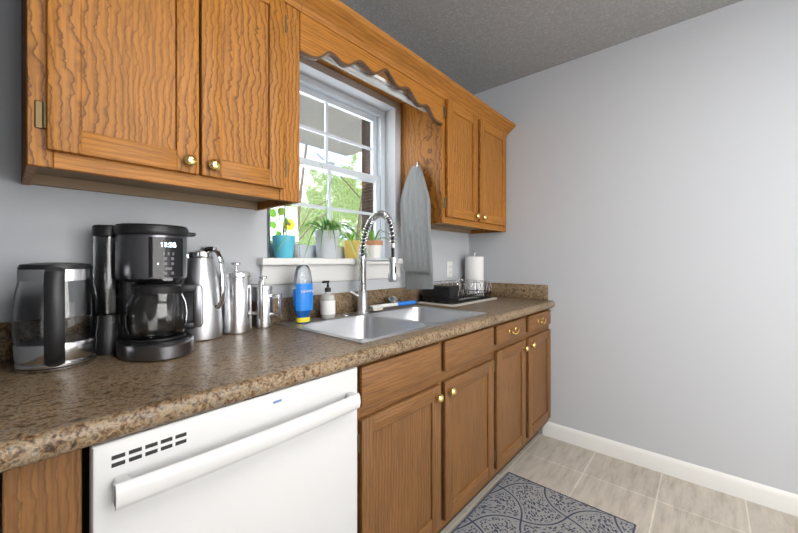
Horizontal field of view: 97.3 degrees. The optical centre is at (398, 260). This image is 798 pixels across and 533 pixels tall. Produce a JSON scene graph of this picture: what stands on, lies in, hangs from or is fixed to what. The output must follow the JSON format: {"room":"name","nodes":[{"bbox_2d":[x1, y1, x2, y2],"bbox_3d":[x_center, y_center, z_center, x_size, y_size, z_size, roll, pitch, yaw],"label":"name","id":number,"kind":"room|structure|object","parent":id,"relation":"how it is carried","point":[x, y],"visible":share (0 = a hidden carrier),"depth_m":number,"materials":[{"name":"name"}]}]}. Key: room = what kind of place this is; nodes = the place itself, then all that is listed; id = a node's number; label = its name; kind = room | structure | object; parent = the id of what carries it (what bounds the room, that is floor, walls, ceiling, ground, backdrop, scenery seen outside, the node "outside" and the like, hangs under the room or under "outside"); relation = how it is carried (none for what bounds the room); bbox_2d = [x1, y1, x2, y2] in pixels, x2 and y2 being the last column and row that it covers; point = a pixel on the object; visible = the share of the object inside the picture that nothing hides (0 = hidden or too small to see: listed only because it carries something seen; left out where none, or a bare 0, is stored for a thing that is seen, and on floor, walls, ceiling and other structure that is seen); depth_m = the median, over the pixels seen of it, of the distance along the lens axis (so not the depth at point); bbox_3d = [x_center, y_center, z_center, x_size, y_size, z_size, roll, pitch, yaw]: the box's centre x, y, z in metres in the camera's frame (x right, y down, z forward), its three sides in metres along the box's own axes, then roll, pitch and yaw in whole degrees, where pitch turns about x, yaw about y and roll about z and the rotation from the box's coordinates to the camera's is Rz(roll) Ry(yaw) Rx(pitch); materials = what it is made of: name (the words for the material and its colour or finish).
{"room":"kitchen","nodes":[
{"label":"kitchen","id":0,"kind":"room"},
{"bbox_2d":[0,0,468,532],"bbox_3d":[-0.887,-0.056,1.218,0.150,2.440,4.460,0,0,41],"label":"wall","id":1,"kind":"structure","parent":0,"point":[42,224],"depth_m":1.11,"materials":[{"name":"grey paint"}]},
{"bbox_2d":[21,0,303,210],"bbox_3d":[-0.672,-0.585,1.062,0.375,0.758,0.703,0,0,41],"label":"upper cabinet","id":2,"kind":"object","parent":1,"relation":"attached to","point":[194,101],"visible":1,"depth_m":0.94,"materials":[{"name":"brown wood"}]},
{"bbox_2d":[267,73,384,258],"bbox_3d":[-0.374,-0.459,1.857,0.070,0.895,0.808,0,0,41],"label":"window","id":3,"kind":"structure","parent":1,"relation":"in","point":[326,95],"depth_m":1.93,"materials":[{"name":"white"}]},
{"bbox_2d":[257,258,402,284],"bbox_3d":[-0.303,0.046,1.794,0.135,0.115,0.898,0,0,41],"label":"window sill","id":4,"kind":"structure","parent":1,"relation":"attached to","point":[278,271],"depth_m":1.66,"materials":[{"name":"white paint"}]},
{"bbox_2d":[300,0,452,125],"bbox_3d":[-0.144,-0.852,1.661,0.375,0.224,0.891,0,0,41],"label":"valance","id":5,"kind":"object","parent":1,"relation":"attached to","point":[340,37],"visible":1,"depth_m":1.50,"materials":[{"name":"brown wood"}]},
{"bbox_2d":[322,56,426,111],"bbox_3d":[-0.102,-0.826,1.625,0.040,0.041,0.770,0,0,41],"label":"light fixture","id":6,"kind":"object","parent":5,"relation":"attached to","point":[356,70],"depth_m":1.61,"materials":[{"name":"white"}]},
{"bbox_2d":[447,261,452,277],"bbox_3d":[0.365,0.064,2.518,0.009,0.116,0.070,0,0,41],"label":"electrical outlet plate","id":7,"kind":"object","parent":1,"relation":"attached to","point":[449,269],"visible":1,"depth_m":2.51,"materials":[{"name":"white plastic"}]},
{"bbox_2d":[401,81,515,233],"bbox_3d":[0.418,-0.585,2.299,0.375,0.758,0.808,0,0,41],"label":"upper cabinet","id":8,"kind":"object","parent":1,"relation":"attached to","point":[459,155],"visible":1,"depth_m":2.08,"materials":[{"name":"brown wood"}]},
{"bbox_2d":[400,162,432,288],"bbox_3d":[0.103,-0.200,1.997,0.210,0.738,0.057,0,0,41],"label":"hanging towel","id":9,"kind":"object","parent":8,"relation":"hanging from","point":[415,208],"visible":1,"depth_m":1.98,"materials":[{"name":"grey fabric"}]},
{"bbox_2d":[340,0,742,94],"bbox_3d":[0.389,-1.305,0.093,3.550,0.060,4.460,0,0,41],"label":"ceiling","id":10,"kind":"structure","parent":0,"point":[473,47],"depth_m":1.92,"materials":[{"name":"white paint"}]},
{"bbox_2d":[440,433,797,532],"bbox_3d":[0.389,1.195,0.095,3.550,0.060,4.460,0,0,41],"label":"floor","id":11,"kind":"structure","parent":0,"point":[644,500],"depth_m":1.75,"materials":[{"name":"tile"}]},
{"bbox_2d":[1,449,81,532],"bbox_3d":[-0.789,0.734,0.757,0.600,0.861,0.090,0,0,41],"label":"cabinet filler","id":12,"kind":"object","parent":11,"relation":"on","point":[44,496],"visible":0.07,"depth_m":0.56,"materials":[{"name":"brown wood"}]},
{"bbox_2d":[82,367,360,532],"bbox_3d":[-0.521,0.736,0.984,0.649,0.856,0.588,0,0,41],"label":"dishwasher","id":13,"kind":"object","parent":11,"relation":"on","point":[283,460],"visible":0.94,"depth_m":0.76,"materials":[{"name":"white metal"}]},
{"bbox_2d":[355,326,493,532],"bbox_3d":[-0.046,0.734,1.566,0.644,0.861,0.894,0,0,41],"label":"base cabinet","id":14,"kind":"object","parent":11,"relation":"on","point":[425,438],"visible":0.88,"depth_m":1.29,"materials":[{"name":"brown wood"}]},
{"bbox_2d":[0,282,554,472],"bbox_3d":[-0.012,0.234,1.612,0.638,0.144,2.407,0,0,41],"label":"countertop","id":15,"kind":"structure","parent":14,"relation":"on","point":[98,400],"depth_m":0.81,"materials":[{"name":"laminate"}]},
{"bbox_2d":[11,262,98,373],"bbox_3d":[-0.849,0.134,0.875,0.199,0.260,0.159,0,0,41],"label":"kettle","id":16,"kind":"object","parent":15,"relation":"on","point":[54,316],"visible":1,"depth_m":0.82,"materials":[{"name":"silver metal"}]},
{"bbox_2d":[92,223,203,361],"bbox_3d":[-0.709,0.079,1.011,0.265,0.369,0.242,0,0,41],"label":"coffee maker","id":17,"kind":"object","parent":15,"relation":"on","point":[140,269],"visible":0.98,"depth_m":0.97,"materials":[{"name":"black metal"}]},
{"bbox_2d":[181,246,225,341],"bbox_3d":[-0.671,0.108,1.195,0.154,0.312,0.134,0,0,41],"label":"thermal carafe","id":18,"kind":"object","parent":15,"relation":"on","point":[201,269],"visible":0.77,"depth_m":1.17,"materials":[{"name":"silver metal"}]},
{"bbox_2d":[218,262,262,334],"bbox_3d":[-0.593,0.134,1.304,0.124,0.258,0.130,0,0,41],"label":"press","id":19,"kind":"object","parent":15,"relation":"on","point":[237,312],"visible":0.85,"depth_m":1.26,"materials":[{"name":"silver metal"}]},
{"bbox_2d":[252,276,281,327],"bbox_3d":[-0.528,0.162,1.395,0.107,0.204,0.092,0,0,41],"label":"press","id":20,"kind":"object","parent":15,"relation":"on","point":[266,321],"visible":0.88,"depth_m":1.37,"materials":[{"name":"silver metal"}]},
{"bbox_2d":[349,210,397,312],"bbox_3d":[-0.122,0.010,1.675,0.260,0.499,0.106,0,0,41],"label":"faucet","id":21,"kind":"object","parent":15,"relation":"on","point":[392,276],"depth_m":1.72,"materials":[{"name":"silver metal"}]},
{"bbox_2d":[276,210,487,343],"bbox_3d":[-0.036,0.112,1.598,0.525,0.704,0.843,0,0,41],"label":"sink","id":22,"kind":"object","parent":15,"relation":"in","point":[362,325],"visible":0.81,"depth_m":1.64,"materials":[{"name":"silver metal"}]},
{"bbox_2d":[292,264,312,323],"bbox_3d":[-0.399,0.138,1.464,0.062,0.243,0.088,0,0,41],"label":"dish soap bottle","id":23,"kind":"object","parent":22,"relation":"on","point":[302,296],"visible":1,"depth_m":1.44,"materials":[{"name":"blue plastic"}]},
{"bbox_2d":[320,281,334,318],"bbox_3d":[-0.323,0.175,1.594,0.068,0.168,0.068,0,0,41],"label":"soap pump","id":24,"kind":"object","parent":22,"relation":"on","point":[327,304],"visible":0.98,"depth_m":1.57,"materials":[{"name":"white plastic"}]},
{"bbox_2d":[368,300,415,310],"bbox_3d":[-0.033,0.238,1.891,0.068,0.028,0.322,0,0,41],"label":"dish brush","id":25,"kind":"object","parent":22,"relation":"on","point":[382,306],"visible":1,"depth_m":1.85,"materials":[{"name":"blue"}]},
{"bbox_2d":[388,296,400,302],"bbox_3d":[-0.023,0.223,1.956,0.066,0.047,0.080,0,0,41],"label":"strainer","id":26,"kind":"object","parent":22,"relation":"on","point":[392,299],"visible":0.73,"depth_m":1.97,"materials":[{"name":"silver metal"}]},
{"bbox_2d":[417,297,496,306],"bbox_3d":[0.393,0.259,2.292,0.279,0.008,0.585,0,0,41],"label":"drying mat","id":27,"kind":"object","parent":15,"relation":"on","point":[455,305],"visible":0.58,"depth_m":2.13,"materials":[{"name":"beige"}]},
{"bbox_2d":[420,279,492,303],"bbox_3d":[0.383,0.195,2.285,0.258,0.121,0.503,0,0,41],"label":"dish rack","id":28,"kind":"object","parent":27,"relation":"on","point":[440,293],"visible":1,"depth_m":2.12,"materials":[{"name":"black metal"}]},
{"bbox_2d":[465,252,483,296],"bbox_3d":[0.552,0.098,2.575,0.144,0.330,0.144,0,0,41],"label":"paper towel","id":29,"kind":"object","parent":15,"relation":"on","point":[474,267],"visible":0.67,"depth_m":2.52,"materials":[{"name":"white paper"}]},
{"bbox_2d":[480,308,550,491],"bbox_3d":[0.519,0.733,2.208,0.644,0.861,0.812,0,0,41],"label":"base cabinet","id":30,"kind":"object","parent":11,"relation":"on","point":[521,355],"visible":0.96,"depth_m":1.95,"materials":[{"name":"brown wood"}]},
{"bbox_2d":[451,472,635,532],"bbox_3d":[0.327,1.162,1.171,0.585,0.013,1.495,0,0,41],"label":"rug","id":31,"kind":"object","parent":11,"relation":"on","point":[510,502],"visible":1,"depth_m":1.60,"materials":[{"name":"grey fabric"}]},
{"bbox_2d":[469,0,797,494],"bbox_3d":[1.869,-0.056,1.661,3.400,2.440,0.150,0,0,41],"label":"wall","id":32,"kind":"structure","parent":0,"point":[649,237],"depth_m":1.90,"materials":[{"name":"grey paint"}]},
{"bbox_2d":[542,421,797,516],"bbox_3d":[2.026,1.117,1.414,2.834,0.095,0.014,0,0,41],"label":"baseboard","id":33,"kind":"structure","parent":32,"relation":"attached to","point":[764,495],"depth_m":1.86,"materials":[{"name":"white paint"}]},
{"label":"outside","id":34,"kind":"structure","parent":0,"visible":0},
{"bbox_2d":[290,143,361,246],"bbox_3d":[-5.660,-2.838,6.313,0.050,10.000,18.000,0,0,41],"label":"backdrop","id":35,"kind":"structure","parent":34,"point":[347,217],"depth_m":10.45,"materials":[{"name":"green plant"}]},
{"bbox_2d":[300,94,361,155],"bbox_3d":[-1.117,-1.482,2.779,2.240,0.050,3.700,0,0,41],"label":"ceiling","id":36,"kind":"structure","parent":34,"point":[335,117],"depth_m":3.81,"materials":[{"name":"grey paint"}]},
{"bbox_3d":[-3.075,1.588,4.038,6.840,0.050,18.000,0,0,41],"label":"ground","id":37,"kind":"structure","parent":34,"visible":0},
{"bbox_2d":[288,145,361,240],"bbox_3d":[-2.191,-1.924,7.276,1.806,7.018,6.144,0,0,41],"label":"trees","id":38,"kind":"object","parent":37,"relation":"on","point":[299,210],"depth_m":7.05,"materials":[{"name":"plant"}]},
{"bbox_2d":[362,120,372,239],"bbox_3d":[-0.107,0.013,3.049,0.200,3.100,0.400,0,0,41],"label":"brick pier","id":39,"kind":"structure","parent":37,"relation":"on","point":[365,194],"depth_m":2.93,"materials":[{"name":"brown brick"}]}
]}

